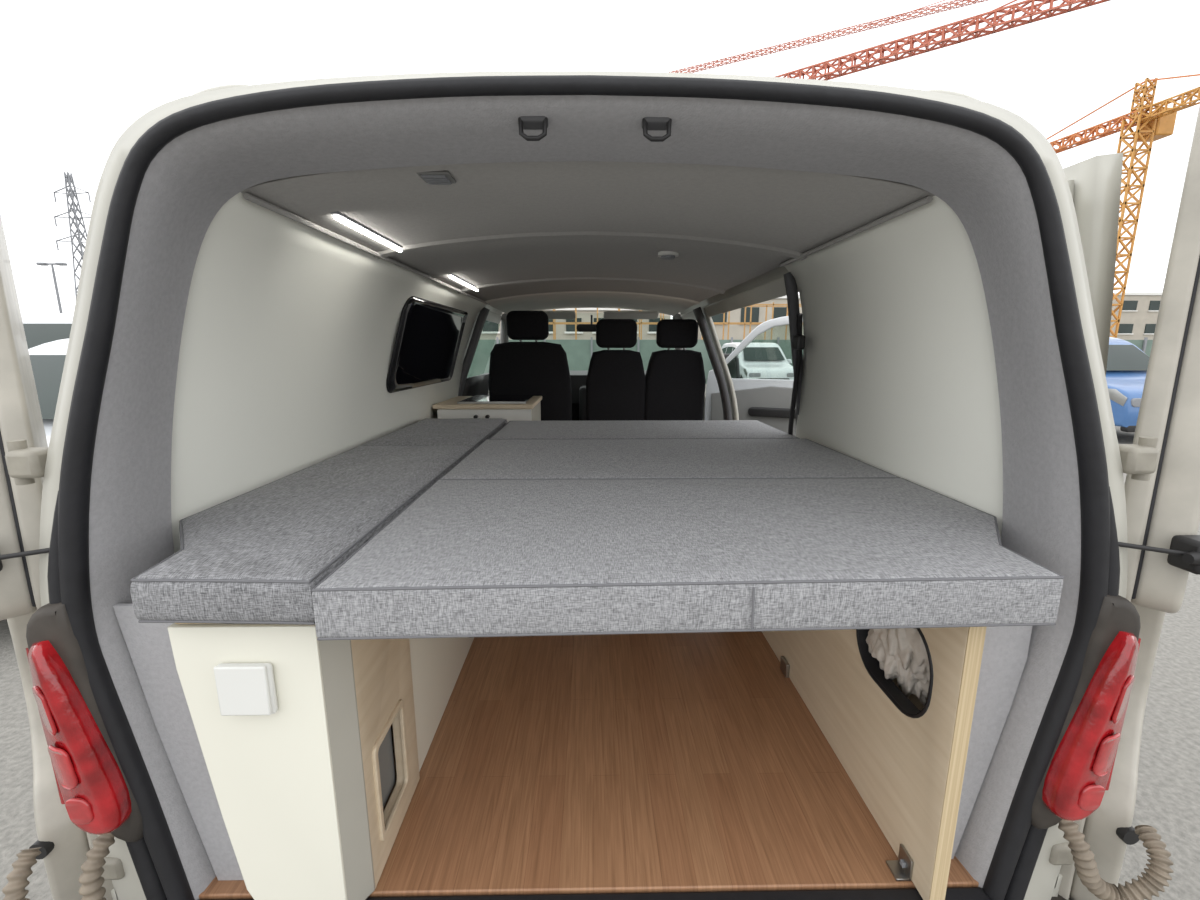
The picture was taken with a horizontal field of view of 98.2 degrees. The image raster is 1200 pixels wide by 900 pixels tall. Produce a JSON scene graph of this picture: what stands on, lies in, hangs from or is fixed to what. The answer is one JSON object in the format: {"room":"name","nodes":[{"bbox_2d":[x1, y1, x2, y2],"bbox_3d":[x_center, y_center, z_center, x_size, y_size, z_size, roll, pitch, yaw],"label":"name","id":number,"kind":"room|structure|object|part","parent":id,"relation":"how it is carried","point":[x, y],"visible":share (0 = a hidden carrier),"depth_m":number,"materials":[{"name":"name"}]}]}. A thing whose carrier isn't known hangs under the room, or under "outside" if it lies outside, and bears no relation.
{"room":"outdoor parking lot","nodes":[
{"label":"outdoor parking lot","id":0,"kind":"room"},
{"bbox_2d":[171,192,486,552],"bbox_3d":[-0.769,-0.042,2.129,0.236,1.277,2.240,0,11,-1],"label":"wall","id":1,"kind":"structure","parent":0,"point":[290,327],"depth_m":1.26,"materials":[{"name":"plastic"}]},
{"bbox_2d":[243,193,489,304],"bbox_3d":[-0.645,-0.660,2.012,0.012,0.010,2.220,0,11,-1],"label":"trim","id":2,"kind":"structure","parent":1,"relation":"attached to","point":[247,196],"depth_m":1.23,"materials":[{"name":"plastic"}]},
{"bbox_2d":[386,296,466,392],"bbox_3d":[-0.783,-0.491,2.459,0.122,0.373,0.968,0,11,-1],"label":"gasket","id":3,"kind":"object","parent":1,"relation":"attached to","point":[408,299],"visible":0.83,"depth_m":1.99,"materials":[{"name":"black rubber"}]},
{"bbox_2d":[388,297,467,391],"bbox_3d":[-0.780,-0.492,2.459,0.120,0.367,0.960,0,11,-1],"label":"window","id":4,"kind":"structure","parent":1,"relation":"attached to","point":[430,333],"depth_m":2.33,"materials":[{"name":"black glass"}]},
{"bbox_2d":[241,161,934,301],"bbox_3d":[-0.040,-0.781,2.451,1.251,0.065,3.130,0,11,-1],"label":"ceiling","id":5,"kind":"structure","parent":0,"point":[798,211],"depth_m":1.22,"materials":[{"name":"fabric"}]},
{"bbox_2d":[330,211,402,251],"bbox_3d":[-0.570,-0.540,1.302,0.018,0.020,0.400,0,11,-1],"label":"recessed light","id":6,"kind":"object","parent":5,"relation":"in","point":[338,216],"visible":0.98,"depth_m":1.25,"materials":[{"name":"white plastic"}]},
{"bbox_2d":[416,171,455,184],"bbox_3d":[-0.307,-0.510,0.976,0.060,0.010,0.060,0,11,-1],"label":"ceiling vent","id":7,"kind":"object","parent":5,"relation":"attached to","point":[430,177],"depth_m":0.97,"materials":[{"name":"grey plastic"}]},
{"bbox_2d":[448,274,478,291],"bbox_3d":[-0.585,-0.724,2.255,0.018,0.020,0.500,0,11,-1],"label":"recessed light","id":8,"kind":"object","parent":5,"relation":"in","point":[452,276],"visible":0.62,"depth_m":2.18,"materials":[{"name":"white plastic"}]},
{"bbox_2d":[373,231,806,315],"bbox_3d":[-0.045,-0.826,2.728,1.250,0.081,2.530,0,11,-1],"label":"ribs","id":9,"kind":"object","parent":5,"relation":"attached to","point":[668,305],"depth_m":2.44,"materials":[{"name":"grey fabric"}]},
{"bbox_2d":[658,251,678,259],"bbox_3d":[0.231,-0.659,1.761,0.070,0.020,0.070,0,11,-1],"label":"ceiling lamp","id":10,"kind":"object","parent":5,"relation":"attached to","point":[665,255],"depth_m":1.74,"materials":[{"name":"white plastic"}]},
{"bbox_2d":[199,631,978,899],"bbox_3d":[-0.032,0.603,2.208,1.680,0.020,2.492,0,11,-1],"label":"floor","id":11,"kind":"structure","parent":0,"point":[657,762],"depth_m":1.23,"materials":[{"name":"laminate"}]},
{"bbox_2d":[113,603,473,899],"bbox_3d":[-0.642,0.399,1.706,0.426,0.572,1.701,0,11,-1],"label":"storage cabinet","id":12,"kind":"object","parent":11,"relation":"on","point":[288,803],"visible":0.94,"depth_m":0.90,"materials":[{"name":"beige laminate"}]},
{"bbox_2d":[175,623,224,623],"bbox_3d":[-0.026,0.105,1.683,1.640,0.026,1.735,0,11,-1],"label":"bed base","id":13,"kind":"object","parent":12,"relation":"on","point":[175,623],"visible":0.03,"depth_m":0.82,"materials":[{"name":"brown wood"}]},
{"bbox_2d":[130,445,473,624],"bbox_3d":[-0.637,0.117,1.293,0.410,0.093,1.085,0,11,-1],"label":"cushion","id":14,"kind":"object","parent":13,"relation":"on","point":[258,555],"visible":0.86,"depth_m":0.91,"materials":[{"name":"grey fabric"}]},
{"bbox_2d":[360,418,506,448],"bbox_3d":[-0.651,-0.054,2.182,0.410,0.092,0.714,0,11,-1],"label":"cushion","id":15,"kind":"object","parent":13,"relation":"on","point":[428,431],"visible":0.62,"depth_m":2.02,"materials":[{"name":"grey fabric"}]},
{"bbox_2d":[489,420,799,439],"bbox_3d":[0.168,-0.056,2.252,1.194,0.087,0.522,0,11,-1],"label":"mattress","id":16,"kind":"object","parent":13,"relation":"on","point":[627,429],"visible":0.59,"depth_m":2.15,"materials":[{"name":"grey fabric"}]},
{"bbox_2d":[439,439,899,479],"bbox_3d":[0.183,0.053,1.685,1.226,0.087,0.618,0,11,-1],"label":"mattress","id":17,"kind":"object","parent":13,"relation":"on","point":[513,459],"visible":0.66,"depth_m":1.57,"materials":[{"name":"grey fabric"}]},
{"bbox_2d":[311,478,1063,640],"bbox_3d":[0.193,0.173,1.064,1.226,0.086,0.633,0,11,-1],"label":"mattress","id":18,"kind":"object","parent":13,"relation":"on","point":[540,557],"visible":1,"depth_m":0.82,"materials":[{"name":"grey fabric"}]},
{"bbox_2d":[214,663,277,715],"bbox_3d":[-0.563,0.381,0.827,0.086,0.090,0.019,0,11,-1],"label":"power socket","id":19,"kind":"object","parent":12,"relation":"attached to","point":[243,689],"visible":1,"depth_m":0.82,"materials":[{"name":"white plastic"}]},
{"bbox_3d":[-0.435,0.527,1.053,0.020,0.562,0.258,0,11,-1],"label":"panel","id":20,"kind":"part","parent":12,"relation":"part of","materials":[{"name":"brown wood"}]},
{"bbox_3d":[-0.422,0.644,1.057,0.008,0.211,0.151,0,11,-1],"label":"hatch frame","id":21,"kind":"part","parent":12,"relation":"part of","materials":[{"name":"brown wood"}]},
{"bbox_3d":[-0.453,0.371,1.863,0.016,0.562,1.388,0,11,-1],"label":"panel","id":22,"kind":"part","parent":12,"relation":"part of","materials":[{"name":"beige laminate"}]},
{"bbox_2d":[432,395,541,422],"bbox_3d":[-0.610,0.066,2.997,0.517,0.732,0.540,0,11,-1],"label":"base cabinet","id":23,"kind":"object","parent":11,"relation":"on","point":[509,407],"visible":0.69,"depth_m":2.70,"materials":[{"name":"beige laminate"}]},
{"bbox_3d":[-0.600,-0.174,2.703,0.485,0.070,0.006,0,11,-1],"label":"rail","id":24,"kind":"part","parent":23,"relation":"part of","materials":[{"name":"white plastic"}]},
{"bbox_2d":[432,396,541,408],"bbox_3d":[-0.610,-0.272,2.940,0.517,0.022,0.525,0,11,-1],"label":"countertop","id":25,"kind":"structure","parent":23,"relation":"on","point":[451,403],"depth_m":2.69,"materials":[{"name":"brown wood"}]},
{"bbox_3d":[-0.571,-0.288,2.930,0.350,0.011,0.400,0,11,-1],"label":"hob glass","id":26,"kind":"part","parent":23,"relation":"part of","materials":[{"name":"black glass"}]},
{"bbox_2d":[762,627,986,899],"bbox_3d":[0.586,0.404,1.698,0.062,0.563,1.638,0,11,-1],"label":"divider","id":27,"kind":"object","parent":11,"relation":"on","point":[906,763],"visible":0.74,"depth_m":1.02,"materials":[{"name":"brown wood"}]},
{"bbox_3d":[0.596,0.408,1.066,0.008,0.203,0.268,0,11,-1],"label":"hole trim","id":28,"kind":"part","parent":27,"relation":"part of","materials":[{"name":"black plastic"}]},
{"bbox_2d":[866,628,929,709],"bbox_3d":[0.664,0.389,1.135,0.160,0.326,0.340,0,11,-1],"label":"laundry bag","id":29,"kind":"object","parent":27,"relation":"hanging from","point":[901,653],"visible":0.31,"depth_m":1.07,"materials":[{"name":"white fabric"}]},
{"bbox_2d":[785,196,1002,538],"bbox_3d":[0.712,0.061,1.594,0.236,1.277,1.105,0,11,-1],"label":"wall","id":30,"kind":"structure","parent":0,"point":[899,375],"depth_m":1.24,"materials":[{"name":"plastic"}]},
{"bbox_2d":[780,196,932,266],"bbox_3d":[0.590,-0.525,1.309,0.012,0.010,0.750,0,11,-1],"label":"trim","id":31,"kind":"structure","parent":30,"relation":"attached to","point":[928,199],"depth_m":1.15,"materials":[{"name":"plastic"}]},
{"bbox_2d":[1118,333,1133,334],"bbox_3d":[58.695,-12.999,58.273,2.020,0.120,0.200,0,11,-1],"label":"window sill","id":32,"kind":"structure","parent":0,"point":[1118,333],"depth_m":58.17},
{"bbox_2d":[1122,310,1137,311],"bbox_3d":[58.695,-15.453,57.800,2.020,0.120,0.200,0,11,-1],"label":"window sill","id":33,"kind":"structure","parent":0,"point":[1122,310],"depth_m":57.71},
{"bbox_2d":[1167,535,1199,574],"bbox_3d":[0.976,0.169,0.844,0.060,0.054,0.050,0,11,-1],"label":"block","id":34,"kind":"object","parent":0,"point":[1188,543],"depth_m":0.84,"materials":[{"name":"black plastic"}]},
{"bbox_2d":[1182,551,1199,564],"bbox_3d":[0.952,0.171,0.829,0.041,0.042,0.044,0,11,-1],"label":"boot","id":35,"kind":"object","parent":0,"point":[1193,557],"depth_m":0.82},
{"bbox_3d":[-0.064,0.238,4.172,1.680,0.025,1.495,0,11,-1],"label":"floor","id":36,"kind":"structure","parent":0,"visible":0},
{"bbox_2d":[488,311,571,420],"bbox_3d":[-0.461,-0.310,3.632,0.537,1.245,0.616,0,11,-1],"label":"seat","id":37,"kind":"object","parent":36,"relation":"on","point":[535,368],"visible":0.5,"depth_m":3.31,"materials":[{"name":"black fabric"}]},
{"bbox_2d":[586,319,705,420],"bbox_3d":[0.295,-0.289,3.653,0.785,1.195,0.606,0,11,-1],"label":"seat","id":38,"kind":"object","parent":36,"relation":"on","point":[618,388],"visible":0.63,"depth_m":3.34,"materials":[{"name":"black fabric"}]},
{"bbox_3d":[0.103,-0.351,3.460,0.395,0.620,0.254,0,11,-1],"label":"backrest","id":39,"kind":"part","parent":38,"relation":"part of","materials":[{"name":"black fabric"}]},
{"bbox_3d":[0.491,-0.352,3.466,0.400,0.620,0.254,0,11,-1],"label":"backrest","id":40,"kind":"part","parent":38,"relation":"part of","materials":[{"name":"black fabric"}]},
{"label":"outside","id":41,"kind":"structure","parent":0,"visible":0},
{"bbox_2d":[0,384,1199,899],"bbox_3d":[-0.013,1.390,1.082,440.000,0.001,440.000,0,11,-1],"label":"ground","id":42,"kind":"structure","parent":41,"point":[1168,785],"depth_m":2.02,"materials":[{"name":"concrete"}]},
{"bbox_2d":[22,313,73,348],"bbox_3d":[-9.050,-1.346,9.399,2.432,2.218,4.550,0,11,-1],"label":"van","id":43,"kind":"object","parent":42,"relation":"on","point":[39,329],"visible":0.02,"depth_m":8.55,"materials":[{"name":"white paint"}]},
{"bbox_2d":[28,338,68,446],"bbox_3d":[-3.825,-0.189,4.766,2.134,1.699,4.550,0,11,-1],"label":"parked car","id":44,"kind":"object","parent":42,"relation":"on","point":[47,360],"visible":0.02,"depth_m":3.84,"materials":[{"name":"white paint"}]},
{"bbox_2d":[36,262,66,312],"bbox_3d":[-29.465,-7.036,28.525,1.400,6.170,0.300,0,11,-1],"label":"street lamp","id":45,"kind":"object","parent":42,"relation":"on","point":[37,263],"visible":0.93,"depth_m":28.04,"materials":[{"name":"grey metal"}]},
{"bbox_2d":[53,172,90,296],"bbox_3d":[-80.854,-28.368,81.649,7.320,28.066,3.524,0,11,-1],"label":"electricity pylon","id":46,"kind":"object","parent":42,"relation":"on","point":[68,178],"visible":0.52,"depth_m":80.06,"materials":[{"name":"grey metal"}]},
{"bbox_2d":[479,308,670,339],"bbox_3d":[-2.601,-7.805,37.464,14.300,4.300,9.300,0,11,-1],"label":"apartment block","id":47,"kind":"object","parent":42,"relation":"on","point":[491,330],"visible":0.11,"depth_m":32.85,"materials":[{"name":"concrete"}]},
{"bbox_3d":[-6.904,-7.413,32.836,1.180,0.120,0.200,0,11,-1],"label":"window sill","id":48,"kind":"part","parent":47,"relation":"part of","materials":[{"name":"white plastic"}]},
{"bbox_3d":[-1.655,-7.428,32.917,1.180,0.120,0.200,0,11,-1],"label":"window sill","id":49,"kind":"part","parent":47,"relation":"part of","materials":[{"name":"white plastic"}]},
{"bbox_2d":[26,71,1140,899],"bbox_3d":[-0.050,-0.050,3.249,1.960,1.950,4.960,0,11,-1],"label":"camper van","id":50,"kind":"object","parent":42,"relation":"on","point":[105,519],"visible":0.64,"depth_m":0.84,"materials":[{"name":"white paint"}]},
{"bbox_2d":[0,548,48,559],"bbox_3d":[-0.923,0.166,0.821,0.157,0.021,0.008,-3,11,-16],"label":"check strap","id":51,"kind":"object","parent":50,"relation":"attached to","point":[45,550],"visible":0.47,"depth_m":0.82,"materials":[{"name":"grey metal"}]},
{"bbox_2d":[2,833,114,899],"bbox_3d":[-0.919,0.777,0.899,0.165,0.246,0.081,-2,11,-10],"label":"corrugated hose","id":52,"kind":"object","parent":50,"relation":"attached to","point":[91,880],"visible":0.92,"depth_m":0.88,"materials":[{"name":"plastic"}]},
{"bbox_2d":[0,447,124,899],"bbox_3d":[-1.195,0.147,1.058,0.787,1.550,0.117,9,14,38],"label":"door","id":53,"kind":"structure","parent":50,"relation":"attached to","point":[53,823],"depth_m":0.95,"materials":[{"name":"white paint"}]},
{"bbox_2d":[0,430,35,606],"bbox_3d":[-1.053,-0.183,0.890,0.256,0.884,0.008,10,15,43],"label":"door gasket","id":54,"kind":"structure","parent":53,"relation":"attached to","point":[1,441],"depth_m":0.87,"materials":[{"name":"black rubber"}]},
{"bbox_2d":[6,439,34,484],"bbox_3d":[-0.918,0.019,0.824,0.022,0.070,0.022,0,11,-1],"label":"pin","id":55,"kind":"object","parent":53,"relation":"attached to","point":[12,445],"visible":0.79,"depth_m":0.82,"materials":[{"name":"paint"}]},
{"bbox_2d":[29,840,54,859],"bbox_3d":[-1.009,0.720,0.940,0.032,0.032,0.014,0,11,-1],"label":"grommet hole","id":56,"kind":"object","parent":53,"relation":"attached to","point":[47,847],"visible":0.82,"depth_m":0.94,"materials":[{"name":"plastic"}]},
{"bbox_2d":[0,214,113,899],"bbox_3d":[-1.202,0.125,1.123,0.742,1.570,0.035,10,15,43],"label":"skin","id":57,"kind":"object","parent":53,"relation":"attached to","point":[20,412],"visible":0.23,"depth_m":0.88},
{"bbox_2d":[25,640,131,834],"bbox_3d":[-0.899,0.466,0.903,0.094,0.347,0.218,-10,15,-42],"label":"tail light","id":58,"kind":"object","parent":50,"relation":"attached to","point":[91,785],"visible":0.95,"depth_m":0.84,"materials":[{"name":"red plastic"}]},
{"bbox_3d":[-0.886,0.416,0.829,0.047,0.084,0.010,6,12,29],"label":"lamp shade","id":59,"kind":"part","parent":58,"relation":"part of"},
{"bbox_3d":[-0.875,0.515,0.844,0.052,0.076,0.012,3,11,17],"label":"lamp shade","id":60,"kind":"part","parent":58,"relation":"part of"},
{"bbox_3d":[-0.857,0.594,0.856,0.042,0.048,0.008,0,11,-1],"label":"lamp shade","id":61,"kind":"part","parent":58,"relation":"part of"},
{"bbox_3d":[-0.811,-0.252,3.279,0.262,1.257,0.100,0,11,-1],"label":"pillar trim","id":62,"kind":"part","parent":50,"relation":"part of","materials":[{"name":"grey plastic"}]},
{"bbox_3d":[-0.098,-0.483,0.766,0.044,0.012,0.020,0,11,-1],"label":"striker plate","id":63,"kind":"part","parent":50,"relation":"part of","materials":[{"name":"grey plastic"}]},
{"bbox_2d":[576,324,595,331],"bbox_3d":[-0.066,-0.965,4.111,0.240,0.060,0.020,0,11,-1],"label":"mirror","id":64,"kind":"object","parent":50,"relation":"attached to","point":[580,327],"depth_m":4.10,"materials":[{"name":"plastic"}]},
{"bbox_3d":[-0.039,-0.781,2.388,1.410,0.140,3.315,0,11,-1],"label":"roof panel","id":65,"kind":"part","parent":50,"relation":"part of","materials":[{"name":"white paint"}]},
{"bbox_3d":[0.084,-0.483,0.769,0.044,0.012,0.020,0,11,-1],"label":"striker plate","id":66,"kind":"part","parent":50,"relation":"part of","materials":[{"name":"grey plastic"}]},
{"bbox_3d":[0.708,-0.257,3.303,0.262,1.257,0.100,0,11,-1],"label":"pillar trim","id":67,"kind":"part","parent":50,"relation":"part of","materials":[{"name":"grey plastic"}]},
{"bbox_2d":[704,316,802,419],"bbox_3d":[1.318,-0.378,3.966,1.053,1.257,0.078,6,12,27],"label":"front door","id":68,"kind":"structure","parent":50,"relation":"attached to","point":[739,383],"depth_m":3.99,"materials":[{"name":"white paint"}]},
{"bbox_2d":[724,354,739,377],"bbox_3d":[1.026,-0.652,4.178,0.195,0.240,0.100,6,12,27],"label":"mirror","id":69,"kind":"object","parent":68,"relation":"attached to","point":[736,358],"visible":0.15,"depth_m":4.12,"materials":[{"name":"plastic"}]},
{"bbox_2d":[724,356,735,377],"bbox_3d":[1.003,-0.646,4.134,0.148,0.195,0.074,0,11,-1],"label":"mirror glass","id":70,"kind":"object","parent":69,"relation":"attached to","point":[731,366],"depth_m":4.11,"materials":[{"name":"black mirror"}]},
{"bbox_2d":[711,386,795,435],"bbox_3d":[1.304,-0.147,3.988,0.930,0.680,0.030,6,12,27],"label":"card","id":71,"kind":"object","parent":68,"relation":"attached to","point":[770,396],"visible":0.26,"depth_m":3.97,"materials":[{"name":"grey plastic"}]},
{"bbox_2d":[748,407,795,418],"bbox_3d":[1.366,-0.277,3.896,0.500,0.070,0.050,6,12,27],"label":"armrest","id":72,"kind":"object","parent":71,"relation":"attached to","point":[752,411],"visible":0.5,"depth_m":3.91,"materials":[{"name":"plastic"}]},
{"bbox_3d":[0.727,-0.004,1.988,0.057,1.257,0.441,7,13,34],"label":"pillar trim","id":73,"kind":"part","parent":50,"relation":"part of","materials":[{"name":"black plastic"}]},
{"bbox_2d":[1067,180,1073,197],"bbox_3d":[0.950,0.027,1.625,0.091,1.332,0.950,0,11,-1],"label":"card","id":74,"kind":"object","parent":50,"relation":"attached to","point":[1070,182],"visible":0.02,"depth_m":1.03,"materials":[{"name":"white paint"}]},
{"bbox_3d":[0.934,-0.084,2.021,0.070,0.040,0.070,0,11,-1],"label":"sliding door","id":75,"kind":"structure","parent":74,"relation":"attached to","visible":0},
{"bbox_2d":[1063,153,1122,375],"bbox_3d":[0.993,0.034,1.627,0.115,1.418,1.030,0,11,-1],"label":"outer skin","id":76,"kind":"object","parent":75,"relation":"attached to","point":[1097,179],"visible":0.09,"depth_m":1.02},
{"bbox_2d":[1042,631,1140,820],"bbox_3d":[0.873,0.461,0.930,0.094,0.347,0.218,9,14,40],"label":"tail light","id":77,"kind":"object","parent":50,"relation":"attached to","point":[1079,774],"visible":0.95,"depth_m":0.87,"materials":[{"name":"red plastic"}]},
{"bbox_3d":[0.833,0.589,0.882,0.042,0.048,0.008,0,11,-1],"label":"lamp shade","id":78,"kind":"part","parent":77,"relation":"part of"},
{"bbox_3d":[0.851,0.510,0.871,0.052,0.076,0.012,-4,12,-19],"label":"lamp shade","id":79,"kind":"part","parent":77,"relation":"part of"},
{"bbox_3d":[0.863,0.410,0.856,0.047,0.084,0.010,-7,13,-30],"label":"lamp shade","id":80,"kind":"part","parent":77,"relation":"part of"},
{"bbox_2d":[1058,819,1173,899],"bbox_3d":[0.898,0.720,0.917,0.172,0.142,0.077,2,11,9],"label":"corrugated hose","id":81,"kind":"object","parent":50,"relation":"attached to","point":[1153,881],"visible":0.98,"depth_m":0.90,"materials":[{"name":"plastic"}]},
{"bbox_2d":[1049,276,1199,899],"bbox_3d":[1.169,0.142,1.085,0.787,1.550,0.116,-9,14,-38],"label":"door","id":82,"kind":"structure","parent":50,"relation":"attached to","point":[1161,589],"depth_m":0.90,"materials":[{"name":"white paint"}]},
{"bbox_2d":[1116,826,1138,844],"bbox_3d":[0.983,0.715,0.968,0.032,0.032,0.014,0,11,-1],"label":"grommet hole","id":83,"kind":"object","parent":82,"relation":"attached to","point":[1128,835],"visible":0.86,"depth_m":0.96,"materials":[{"name":"plastic"}]},
{"bbox_2d":[1058,105,1199,899],"bbox_3d":[1.177,0.120,1.150,0.742,1.570,0.036,-10,15,-43],"label":"skin","id":84,"kind":"object","parent":82,"relation":"attached to","point":[1185,248],"visible":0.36,"depth_m":0.90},
{"bbox_2d":[1131,436,1157,480],"bbox_3d":[0.892,0.014,0.852,0.022,0.070,0.022,0,11,-1],"label":"pin","id":85,"kind":"object","parent":82,"relation":"attached to","point":[1143,441],"visible":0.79,"depth_m":0.85,"materials":[{"name":"paint"}]},
{"bbox_2d":[1131,256,1199,598],"bbox_3d":[1.027,-0.189,0.917,0.256,0.884,0.008,-10,15,-43],"label":"door gasket","id":86,"kind":"structure","parent":82,"relation":"attached to","point":[1179,366],"depth_m":0.90,"materials":[{"name":"black rubber"}]},
{"bbox_2d":[1118,542,1187,555],"bbox_3d":[0.897,0.161,0.848,0.156,0.021,0.008,3,11,15],"label":"check strap","id":87,"kind":"object","parent":50,"relation":"attached to","point":[1121,544],"visible":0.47,"depth_m":0.84,"materials":[{"name":"grey metal"}]},
{"bbox_2d":[549,302,802,339],"bbox_3d":[4.271,-5.541,26.806,15.460,3.915,1.060,0,11,-1],"label":"scaffolding","id":88,"kind":"object","parent":42,"relation":"on","point":[554,322],"visible":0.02,"depth_m":26.25,"materials":[{"name":"orange metal"}]},
{"bbox_2d":[678,294,802,339],"bbox_3d":[21.294,-9.694,44.102,28.300,5.500,12.300,0,11,-1],"label":"apartment block","id":89,"kind":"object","parent":42,"relation":"on","point":[758,313],"visible":0.02,"depth_m":37.84,"materials":[{"name":"concrete"}]},
{"bbox_2d":[721,342,793,379],"bbox_3d":[5.885,-3.175,19.878,2.134,1.848,4.550,0,11,-1],"label":"parked car","id":90,"kind":"object","parent":42,"relation":"on","point":[757,360],"visible":0.44,"depth_m":18.67,"materials":[{"name":"white paint"}]},
{"bbox_2d":[758,378,789,379],"bbox_3d":[5.920,-2.349,17.751,1.100,0.200,0.060,0,11,-1],"label":"grille","id":91,"kind":"object","parent":90,"relation":"attached to","point":[758,378],"depth_m":17.71,"materials":[{"name":"plastic"}]},
{"bbox_2d":[467,337,1152,383],"bbox_3d":[4.643,-3.792,22.444,42.080,2.100,0.140,0,11,-1],"label":"fence","id":92,"kind":"object","parent":42,"relation":"on","point":[579,352],"visible":0.1,"depth_m":22.32,"materials":[{"name":"metal"}]},
{"bbox_2d":[669,0,987,72],"bbox_3d":[81.435,-49.390,84.988,132.235,68.104,69.407,0,11,-1],"label":"tower crane","id":93,"kind":"object","parent":42,"relation":"on","point":[956,4],"visible":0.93,"depth_m":98.07,"materials":[{"name":"metal"}]},
{"bbox_2d":[775,0,1110,79],"bbox_3d":[45.481,-24.778,39.245,70.902,37.139,6.861,7,13,32],"label":"tower crane","id":94,"kind":"object","parent":42,"relation":"on","point":[959,33],"visible":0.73,"depth_m":47.86,"materials":[{"name":"metal"}]},
{"bbox_2d":[1047,74,1199,337],"bbox_3d":[43.156,-19.103,47.791,5.273,22.715,26.370,-1,11,-4],"label":"tower crane","id":95,"kind":"object","parent":42,"relation":"on","point":[1151,126],"visible":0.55,"depth_m":42.30,"materials":[{"name":"metal"}]},
{"bbox_2d":[1106,337,1149,431],"bbox_3d":[9.434,-1.389,10.603,2.134,1.848,4.550,0,11,-1],"label":"parked car","id":96,"kind":"object","parent":42,"relation":"on","point":[1127,364],"visible":0.12,"depth_m":9.18,"materials":[{"name":"blue paint"}]},
{"bbox_2d":[1110,295,1161,339],"bbox_3d":[69.973,-14.603,64.306,26.000,7.500,12.000,0,11,-1],"label":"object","id":97,"kind":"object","parent":42,"relation":"on","point":[1140,318],"visible":0.02,"depth_m":57.99,"materials":[{"name":"concrete"}]},
{"bbox_2d":[1118,324,1133,332],"bbox_3d":[58.694,-13.582,58.206,1.820,1.050,0.110,0,11,-1],"label":"window","id":98,"kind":"structure","parent":97,"relation":"attached to","point":[1123,328],"depth_m":58.15,"materials":[{"name":"grey glass"}]},
{"bbox_2d":[1122,301,1137,309],"bbox_3d":[58.694,-16.036,57.733,1.820,1.050,0.110,0,11,-1],"label":"window","id":99,"kind":"structure","parent":97,"relation":"attached to","point":[1127,305],"depth_m":57.68,"materials":[{"name":"grey glass"}]},
{"bbox_2d":[1114,292,1161,294],"bbox_3d":[69.973,-18.433,63.569,26.300,0.300,12.300,0,11,-1],"label":"parapet","id":100,"kind":"object","parent":97,"relation":"on","point":[1115,293],"visible":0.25,"depth_m":57.37,"materials":[{"name":"white concrete"}]},
{"bbox_2d":[1144,324,1155,332],"bbox_3d":[61.944,-13.591,58.256,1.820,1.050,0.110,0,11,-1],"label":"window","id":101,"kind":"structure","parent":97,"relation":"attached to","point":[1149,328],"depth_m":58.19,"materials":[{"name":"grey glass"}]},
{"bbox_2d":[1149,301,1160,309],"bbox_3d":[61.944,-16.046,57.784,1.820,1.050,0.110,0,11,-1],"label":"window","id":102,"kind":"structure","parent":97,"relation":"attached to","point":[1154,305],"depth_m":57.72,"materials":[{"name":"grey glass"}]}
]}

